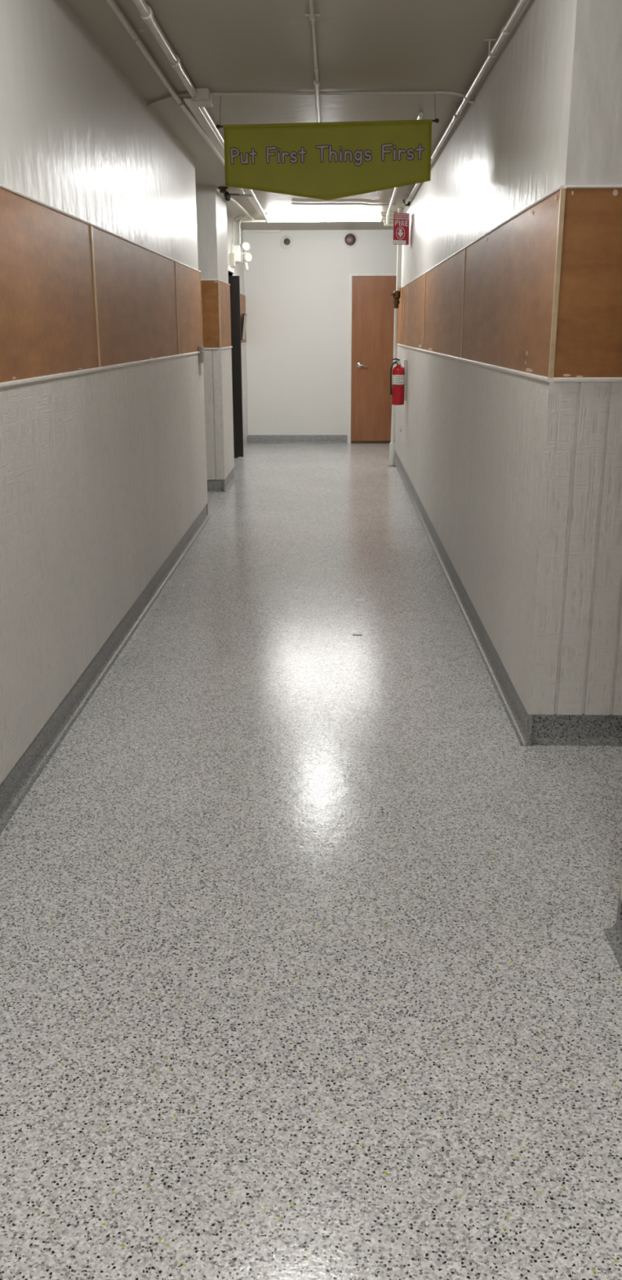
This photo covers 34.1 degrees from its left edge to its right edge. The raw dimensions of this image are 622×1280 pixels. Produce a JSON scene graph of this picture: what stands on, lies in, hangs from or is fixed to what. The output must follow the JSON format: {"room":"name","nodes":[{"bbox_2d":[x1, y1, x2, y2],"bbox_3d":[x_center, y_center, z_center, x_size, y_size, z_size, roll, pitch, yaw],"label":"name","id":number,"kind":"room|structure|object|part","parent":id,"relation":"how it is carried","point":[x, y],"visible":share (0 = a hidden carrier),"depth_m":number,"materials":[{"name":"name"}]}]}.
{"room":"school corridor","nodes":[
{"label":"school corridor","id":0,"kind":"room"},
{"bbox_2d":[0,0,207,784],"bbox_3d":[-2.081,-0.380,1.696,2.160,2.715,13.371,0,17,1],"label":"wall","id":1,"kind":"structure","parent":0,"point":[103,455],"depth_m":4.20,"materials":[{"name":"paint"}]},
{"bbox_3d":[-0.979,-1.150,3.296,0.012,0.587,2.388,0,17,1],"label":"wood panel","id":2,"kind":"part","parent":1,"relation":"part of","materials":[{"name":"brown wood"}]},
{"bbox_3d":[-1.013,-0.340,1.677,0.023,0.014,13.360,0,17,1],"label":"cap rail","id":3,"kind":"part","parent":1,"relation":"part of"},
{"bbox_3d":[-1.017,-0.913,1.502,0.018,0.010,13.360,0,17,1],"label":"rail","id":4,"kind":"part","parent":1,"relation":"part of","materials":[{"name":"wood"}]},
{"bbox_3d":[-1.017,0.241,1.855,0.012,1.202,13.360,0,17,1],"label":"wainscot panel","id":5,"kind":"part","parent":1,"relation":"part of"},
{"bbox_2d":[0,505,211,834],"bbox_3d":[-1.001,0.866,2.062,0.038,0.113,13.390,0,17,1],"label":"baseboard","id":6,"kind":"structure","parent":1,"relation":"attached to","point":[18,783],"depth_m":4.22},
{"bbox_3d":[-0.925,-1.850,5.580,0.012,0.587,2.388,0,17,1],"label":"wood panel","id":7,"kind":"part","parent":1,"relation":"part of","materials":[{"name":"brown wood"}]},
{"bbox_3d":[-0.884,-2.392,7.348,0.012,0.587,1.308,0,17,1],"label":"wood panel","id":8,"kind":"part","parent":1,"relation":"part of","materials":[{"name":"brown wood"}]},
{"bbox_2d":[199,363,203,374],"bbox_3d":[-0.856,-2.113,7.888,0.022,0.085,0.100,0,17,1],"label":"cover plate","id":9,"kind":"object","parent":1,"relation":"attached to","point":[201,365],"visible":1,"depth_m":7.85,"materials":[{"name":"grey metal"}]},
{"bbox_2d":[198,346,204,362],"bbox_3d":[-0.846,-2.215,7.854,0.042,0.120,0.125,0,17,1],"label":"light switch","id":10,"kind":"object","parent":1,"relation":"attached to","point":[201,348],"visible":1,"depth_m":7.80,"materials":[{"name":"metal"}]},
{"bbox_2d":[195,185,234,479],"bbox_3d":[-1.889,-2.873,9.834,2.160,2.715,0.981,0,17,1],"label":"wall","id":11,"kind":"structure","parent":0,"point":[211,204],"depth_m":9.44,"materials":[{"name":"paint"}]},
{"bbox_3d":[-1.913,-3.272,9.214,2.137,0.010,0.018,0,17,1],"label":"rail","id":12,"kind":"part","parent":11,"relation":"part of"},
{"bbox_3d":[-1.912,-2.988,9.304,2.135,0.587,0.012,0,17,1],"label":"wood panel","id":13,"kind":"part","parent":11,"relation":"part of","materials":[{"name":"brown wood"}]},
{"bbox_3d":[-1.912,-2.699,9.387,2.137,0.014,0.023,0,17,1],"label":"cap rail","id":14,"kind":"part","parent":11,"relation":"part of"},
{"bbox_3d":[-1.910,-2.119,9.570,2.137,1.202,0.012,0,17,1],"label":"wainscot panel","id":15,"kind":"part","parent":11,"relation":"part of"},
{"bbox_2d":[207,479,225,491],"bbox_3d":[-1.902,-1.487,9.751,2.149,0.113,0.038,0,17,1],"label":"baseboard","id":16,"kind":"structure","parent":11,"relation":"attached to","point":[215,485],"depth_m":9.74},
{"bbox_3d":[-0.827,-3.124,9.738,0.012,0.587,0.968,0,17,1],"label":"wood panel","id":17,"kind":"part","parent":11,"relation":"part of","materials":[{"name":"brown wood"}]},
{"bbox_3d":[-0.821,-2.837,9.826,0.023,0.014,0.970,0,17,1],"label":"cap rail","id":18,"kind":"part","parent":11,"relation":"part of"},
{"bbox_3d":[-0.825,-2.256,10.004,0.012,1.202,0.970,0,17,1],"label":"wainscot panel","id":19,"kind":"part","parent":11,"relation":"part of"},
{"bbox_2d":[222,468,236,492],"bbox_3d":[-0.810,-1.622,10.182,0.038,0.113,1.000,0,17,1],"label":"baseboard","id":20,"kind":"structure","parent":11,"relation":"attached to","point":[229,480],"depth_m":10.16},
{"bbox_2d":[226,213,248,448],"bbox_3d":[-0.975,-3.503,11.880,0.173,2.715,3.340,0,17,1],"label":"wall","id":21,"kind":"structure","parent":0,"point":[239,268],"depth_m":12.97,"materials":[{"name":"paint"}]},
{"bbox_2d":[227,265,234,275],"bbox_3d":[-0.992,-3.089,11.469,0.180,2.165,1.290,0,17,1],"label":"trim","id":22,"kind":"structure","parent":21,"relation":"attached to","point":[231,269],"depth_m":11.53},
{"bbox_2d":[229,253,235,266],"bbox_3d":[-0.888,-4.287,11.428,0.060,0.140,0.120,0,17,1],"label":"wall box","id":23,"kind":"object","parent":21,"relation":"attached to","point":[232,255],"visible":0.92,"depth_m":11.38,"materials":[{"name":"white plastic"}]},
{"bbox_2d":[228,275,243,457],"bbox_3d":[-1.273,-3.211,11.986,0.894,2.073,0.123,0,17,1],"label":"door","id":24,"kind":"structure","parent":21,"relation":"in","point":[234,281],"depth_m":11.98,"materials":[{"name":"black metal"}]},
{"bbox_2d":[231,215,242,253],"bbox_3d":[-0.838,-4.495,11.406,0.142,0.529,0.018,0,17,1],"label":"conduit","id":25,"kind":"object","parent":21,"relation":"attached to","point":[239,216],"visible":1,"depth_m":11.37,"materials":[{"name":"white metal"}]},
{"bbox_2d":[232,241,252,270],"bbox_3d":[-0.795,-4.478,11.828,0.226,0.306,0.300,0,17,1],"label":"emergency light","id":26,"kind":"object","parent":21,"relation":"attached to","point":[237,249],"visible":0.94,"depth_m":11.70,"materials":[{"name":"white plastic"}]},
{"bbox_3d":[-0.773,-4.402,11.746,0.095,0.209,0.043,0,17,1],"label":"bracket arm","id":27,"kind":"part","parent":26,"relation":"part of"},
{"bbox_3d":[-0.886,-4.019,12.661,0.012,0.587,1.538,0,17,1],"label":"wood panel","id":28,"kind":"part","parent":21,"relation":"part of","materials":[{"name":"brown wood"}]},
{"bbox_2d":[240,313,247,340],"bbox_3d":[-0.849,-3.965,12.824,0.052,0.325,0.400,0,17,1],"label":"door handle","id":29,"kind":"object","parent":21,"relation":"attached to","point":[244,315],"visible":1,"depth_m":12.70,"materials":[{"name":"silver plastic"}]},
{"bbox_3d":[-0.883,-3.151,12.927,0.012,1.202,1.540,0,17,1],"label":"wainscot panel","id":30,"kind":"part","parent":21,"relation":"part of","materials":[{"name":"white paint"}]},
{"bbox_2d":[62,0,518,230],"bbox_3d":[0.100,-2.575,4.037,6.400,0.100,19.230,0,17,1],"label":"ceiling","id":31,"kind":"structure","parent":0,"point":[222,46],"depth_m":4.79,"materials":[{"name":"paint"}]},
{"bbox_2d":[132,0,198,98],"bbox_3d":[-0.743,-1.297,0.146,0.051,0.052,10.965,0,17,1],"label":"ceiling pipe","id":32,"kind":"object","parent":31,"relation":"attached to","point":[145,11],"visible":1,"depth_m":4.39,"materials":[{"name":"white metal"}]},
{"bbox_2d":[146,92,190,106],"bbox_3d":[-0.792,-2.974,5.563,0.399,0.020,0.063,15,23,40],"label":"conduit","id":33,"kind":"object","parent":31,"relation":"attached to","point":[182,94],"visible":0.75,"depth_m":5.55,"materials":[{"name":"white metal"}]},
{"bbox_2d":[106,0,244,195],"bbox_3d":[-0.794,-1.908,2.112,0.098,0.044,15.080,0,17,1],"label":"ceiling pipe","id":34,"kind":"object","parent":31,"relation":"attached to","point":[112,3],"visible":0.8,"depth_m":4.86,"materials":[{"name":"white metal"}]},
{"bbox_2d":[191,88,213,106],"bbox_3d":[-0.587,-2.921,5.453,0.104,0.064,0.154,0,17,1],"label":"junction box","id":35,"kind":"object","parent":31,"relation":"attached to","point":[203,99],"visible":0.9,"depth_m":5.39,"materials":[{"name":"white metal"}]},
{"bbox_2d":[182,95,262,215],"bbox_3d":[-0.604,-3.824,8.329,0.060,0.022,5.865,0,17,1],"label":"ceiling pipe","id":36,"kind":"object","parent":31,"relation":"attached to","point":[197,112],"visible":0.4,"depth_m":6.42,"materials":[{"name":"white metal"}]},
{"bbox_2d":[217,186,239,200],"bbox_3d":[-0.733,-4.027,9.153,0.221,0.117,0.093,-9,19,-28],"label":"fitting","id":37,"kind":"object","parent":31,"relation":"attached to","point":[227,195],"visible":1,"depth_m":9.10,"materials":[{"name":"brown metal"}]},
{"bbox_2d":[199,106,266,219],"bbox_3d":[-0.546,-3.790,8.356,0.031,0.044,5.930,0,17,1],"label":"ceiling pipe","id":38,"kind":"object","parent":31,"relation":"attached to","point":[203,109],"visible":0.42,"depth_m":6.36,"materials":[{"name":"white metal"}]},
{"bbox_2d":[222,194,255,196],"bbox_3d":[-0.660,-4.102,9.346,0.300,0.024,0.023,0,17,1],"label":"rail","id":39,"kind":"object","parent":31,"relation":"attached to","point":[240,195],"visible":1,"depth_m":9.34,"materials":[{"name":"white metal"}]},
{"bbox_2d":[230,197,253,220],"bbox_3d":[-0.711,-4.441,10.425,0.049,0.026,2.103,1,17,3],"label":"ceiling pipe","id":40,"kind":"object","parent":31,"relation":"attached to","point":[234,201],"visible":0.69,"depth_m":10.37,"materials":[{"name":"white metal"}]},
{"bbox_2d":[238,216,246,244],"bbox_3d":[-0.773,-4.645,11.484,0.095,0.290,0.020,0,17,1],"label":"conduit","id":41,"kind":"object","parent":31,"relation":"attached to","point":[244,217],"visible":1,"depth_m":11.47,"materials":[{"name":"white metal"}]},
{"bbox_2d":[236,220,265,222],"bbox_3d":[-0.680,-4.749,11.481,0.330,0.024,0.023,0,17,1],"label":"rail","id":42,"kind":"object","parent":31,"relation":"attached to","point":[237,220],"visible":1,"depth_m":11.47,"materials":[{"name":"white metal"}]},
{"bbox_2d":[242,229,280,232],"bbox_3d":[-0.633,-5.263,13.038,0.490,0.030,0.080,0,17,1],"label":"rail","id":43,"kind":"object","parent":31,"relation":"attached to","point":[272,230],"visible":1,"depth_m":13.00,"materials":[{"name":"white metal"}]},
{"bbox_2d":[305,0,319,82],"bbox_3d":[-0.090,-1.286,0.037,0.061,0.026,10.780,0,17,1],"label":"conduit","id":44,"kind":"object","parent":31,"relation":"attached to","point":[312,15],"visible":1,"depth_m":4.35,"materials":[{"name":"white metal"}]},
{"bbox_2d":[313,79,320,122],"bbox_3d":[0.058,-3.265,6.504,0.034,0.032,2.750,0,17,1],"label":"conduit","id":45,"kind":"object","parent":31,"relation":"attached to","point":[316,85],"visible":0.66,"depth_m":5.56,"materials":[{"name":"white metal"}]},
{"bbox_2d":[266,211,382,222],"bbox_3d":[0.142,-4.645,11.127,1.270,0.096,0.144,0,17,1],"label":"strip light","id":46,"kind":"object","parent":31,"relation":"attached to","point":[367,215],"visible":0.88,"depth_m":11.07,"materials":[{"name":"white plastic"}]},
{"bbox_2d":[216,93,439,199],"bbox_3d":[0.090,-2.728,5.619,1.229,0.534,0.026,0,17,1],"label":"banner","id":47,"kind":"object","parent":31,"relation":"hanging from","point":[324,161],"visible":1,"depth_m":5.63,"materials":[{"name":"fabric"}]},
{"bbox_2d":[211,90,474,104],"bbox_3d":[0.173,-2.916,5.463,1.423,0.082,0.076,1,17,4],"label":"conduit","id":48,"kind":"object","parent":31,"relation":"attached to","point":[402,92],"visible":0.96,"depth_m":5.46,"materials":[{"name":"white metal"}]},
{"bbox_2d":[291,202,395,205],"bbox_3d":[0.339,-4.414,10.248,1.074,0.017,0.106,-3,17,-8],"label":"conduit","id":49,"kind":"object","parent":31,"relation":"attached to","point":[297,203],"visible":1,"depth_m":10.23,"materials":[{"name":"white metal"}]},
{"bbox_2d":[386,111,423,224],"bbox_3d":[0.734,-3.799,8.451,0.033,0.130,5.215,0,17,2],"label":"ceiling pipe","id":50,"kind":"object","parent":31,"relation":"attached to","point":[420,114],"visible":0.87,"depth_m":9.52,"materials":[{"name":"white metal"}]},
{"bbox_2d":[402,199,409,206],"bbox_3d":[0.941,-4.324,10.009,0.070,0.061,0.050,0,17,1],"label":"bracket","id":51,"kind":"object","parent":31,"relation":"attached to","point":[408,203],"visible":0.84,"depth_m":9.99,"materials":[{"name":"black metal"}]},
{"bbox_2d":[404,0,527,204],"bbox_3d":[0.760,-1.983,2.393,0.071,0.074,15.730,0,17,1],"label":"ceiling pipe","id":52,"kind":"object","parent":31,"relation":"attached to","point":[505,30],"visible":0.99,"depth_m":4.80,"materials":[{"name":"white metal"}]},
{"bbox_2d":[0,443,621,1279],"bbox_3d":[0.108,0.116,4.861,6.400,0.100,19.230,0,17,1],"label":"floor","id":53,"kind":"structure","parent":0,"point":[309,969],"depth_m":2.57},
{"bbox_2d":[355,598,365,601],"bbox_3d":[0.283,-0.229,5.813,0.055,0.002,0.060,0,17,1],"label":"scrap","id":54,"kind":"object","parent":53,"relation":"on","point":[357,599],"visible":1,"depth_m":5.81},
{"bbox_2d":[387,207,403,466],"bbox_3d":[0.922,-3.270,11.101,0.111,2.715,0.109,0,17,1],"label":"pipe","id":55,"kind":"object","parent":53,"relation":"on","point":[396,295],"visible":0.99,"depth_m":11.02,"materials":[{"name":"white metal"}]},
{"bbox_2d":[243,229,397,436],"bbox_3d":[0.318,-4.009,13.520,6.400,2.715,0.150,0,17,1],"label":"wall","id":56,"kind":"structure","parent":0,"point":[297,297],"depth_m":13.40,"materials":[{"name":"paint"}]},
{"bbox_2d":[280,235,293,248],"bbox_3d":[-0.320,-5.143,13.088,0.170,0.170,0.040,0,17,1],"label":"round sensor","id":57,"kind":"object","parent":56,"relation":"attached to","point":[286,242],"visible":1,"depth_m":13.09,"materials":[{"name":"paint"}]},
{"bbox_2d":[247,435,347,444],"bbox_3d":[-0.187,-2.739,13.823,1.367,0.113,0.038,0,17,1],"label":"baseboard","id":58,"kind":"structure","parent":56,"relation":"attached to","point":[251,439],"depth_m":13.83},
{"bbox_2d":[342,231,357,248],"bbox_3d":[0.506,-5.159,13.058,0.200,0.200,0.051,0,17,1],"label":"bell","id":59,"kind":"object","parent":56,"relation":"attached to","point":[349,238],"visible":1,"depth_m":13.05,"materials":[{"name":"paint"}]},
{"bbox_2d":[347,273,396,443],"bbox_3d":[0.992,-3.725,13.488,0.978,2.187,0.108,0,17,1],"label":"door","id":60,"kind":"structure","parent":56,"relation":"in","point":[371,305],"depth_m":13.48,"materials":[{"name":"brown wood"}]},
{"bbox_3d":[0.683,-3.664,13.492,0.152,0.072,0.066,0,17,1],"label":"handle","id":61,"kind":"part","parent":60,"relation":"part of","materials":[{"name":"silver metal"}]},
{"bbox_2d":[395,0,621,900],"bbox_3d":[2.040,-0.947,3.506,2.486,2.715,17.350,0,17,1],"label":"wall","id":62,"kind":"structure","parent":0,"point":[509,442],"depth_m":3.76,"materials":[{"name":"paint"}]},
{"bbox_2d":[381,215,393,218],"bbox_3d":[0.879,-4.579,10.963,0.232,0.034,0.033,0,17,1],"label":"pipe","id":63,"kind":"object","parent":62,"relation":"attached to","point":[382,216],"visible":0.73,"depth_m":10.95,"materials":[{"name":"white metal"}]},
{"bbox_2d":[382,219,393,222],"bbox_3d":[0.889,-4.543,10.974,0.212,0.034,0.033,0,17,1],"label":"pipe","id":64,"kind":"object","parent":62,"relation":"attached to","point":[384,220],"visible":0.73,"depth_m":10.96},
{"bbox_2d":[383,222,393,226],"bbox_3d":[0.894,-4.507,10.984,0.202,0.034,0.033,0,17,1],"label":"pipe","id":65,"kind":"object","parent":62,"relation":"attached to","point":[392,224],"visible":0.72,"depth_m":10.97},
{"bbox_2d":[380,211,398,214],"bbox_3d":[0.874,-4.615,10.952,0.242,0.034,0.033,0,17,1],"label":"pipe","id":66,"kind":"object","parent":62,"relation":"attached to","point":[381,212],"visible":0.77,"depth_m":10.94,"materials":[{"name":"white metal"}]},
{"bbox_2d":[390,358,407,404],"bbox_3d":[0.884,-2.594,10.166,0.158,0.455,0.131,7,18,22],"label":"fire extinguisher","id":67,"kind":"object","parent":62,"relation":"attached to","point":[398,380],"visible":1,"depth_m":10.13,"materials":[{"name":"red metal"}]},
{"bbox_3d":[0.995,-3.568,11.170,0.012,0.587,1.208,0,17,1],"label":"wood panel","id":68,"kind":"part","parent":62,"relation":"part of","materials":[{"name":"brown wood"}]},
{"bbox_2d":[393,213,409,244],"bbox_3d":[0.876,-3.998,9.855,0.148,0.293,0.184,0,17,1],"label":"fire sign","id":69,"kind":"object","parent":62,"relation":"attached to","point":[401,220],"visible":1,"depth_m":9.80,"materials":[{"name":"red plastic"}]},
{"bbox_3d":[0.974,-3.296,10.281,0.012,0.587,0.648,0,17,1],"label":"wood panel","id":70,"kind":"part","parent":62,"relation":"part of","materials":[{"name":"brown wood"}]},
{"bbox_3d":[0.945,-2.923,9.063,0.012,0.587,1.898,0,17,1],"label":"wood panel","id":71,"kind":"part","parent":62,"relation":"part of","materials":[{"name":"brown wood"}]},
{"bbox_3d":[0.895,-2.269,6.931,0.012,0.587,2.558,0,17,1],"label":"wood panel","id":72,"kind":"part","parent":62,"relation":"part of","materials":[{"name":"brown wood"}]},
{"bbox_2d":[394,450,533,746],"bbox_3d":[0.900,-0.954,7.982,0.038,0.113,8.840,0,17,1],"label":"baseboard","id":73,"kind":"structure","parent":62,"relation":"attached to","point":[517,713],"depth_m":5.08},
{"bbox_3d":[0.912,-1.587,7.804,0.012,1.202,8.810,0,17,1],"label":"wainscot panel","id":74,"kind":"part","parent":62,"relation":"part of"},
{"bbox_3d":[0.905,-2.168,7.626,0.023,0.014,8.810,0,17,1],"label":"cap rail","id":75,"kind":"part","parent":62,"relation":"part of","materials":[{"name":"white wood"}]},
{"bbox_3d":[0.905,-2.741,7.451,0.018,0.010,8.810,0,17,1],"label":"rail","id":76,"kind":"part","parent":62,"relation":"part of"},
{"bbox_3d":[0.838,-1.530,4.517,0.012,0.587,2.488,0,17,1],"label":"wood panel","id":77,"kind":"part","parent":62,"relation":"part of","materials":[{"name":"brown wood"}]},
{"bbox_2d":[525,713,621,746],"bbox_3d":[2.046,0.339,3.752,2.475,0.113,0.038,0,17,1],"label":"baseboard","id":78,"kind":"structure","parent":62,"relation":"attached to","point":[583,730],"depth_m":3.79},
{"bbox_3d":[2.050,-0.294,3.571,2.463,1.202,0.012,0,17,1],"label":"wainscot panel","id":79,"kind":"part","parent":62,"relation":"part of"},
{"bbox_3d":[2.047,-1.162,3.305,2.461,0.587,0.012,0,17,1],"label":"wood panel","id":80,"kind":"part","parent":62,"relation":"part of","materials":[{"name":"brown wood"}]},
{"bbox_3d":[2.048,-0.874,3.388,2.463,0.014,0.023,0,17,1],"label":"cap rail","id":81,"kind":"part","parent":62,"relation":"part of","materials":[{"name":"white wood"}]},
{"bbox_3d":[2.046,-1.447,3.215,2.463,0.010,0.018,0,17,1],"label":"rail","id":82,"kind":"part","parent":62,"relation":"part of","materials":[{"name":"white wood"}]},
{"bbox_2d":[603,891,621,971],"bbox_3d":[0.692,1.764,-0.888,0.038,0.113,7.300,0,17,1],"label":"baseboard","id":83,"kind":"structure","parent":62,"relation":"attached to","point":[615,940],"depth_m":2.56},
{"bbox_2d":[617,899,621,934],"bbox_3d":[2.017,0.707,2.551,2.475,0.113,0.038,0,17,1],"label":"baseboard","id":84,"kind":"structure","parent":62,"relation":"attached to","point":[620,905],"depth_m":2.56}
]}

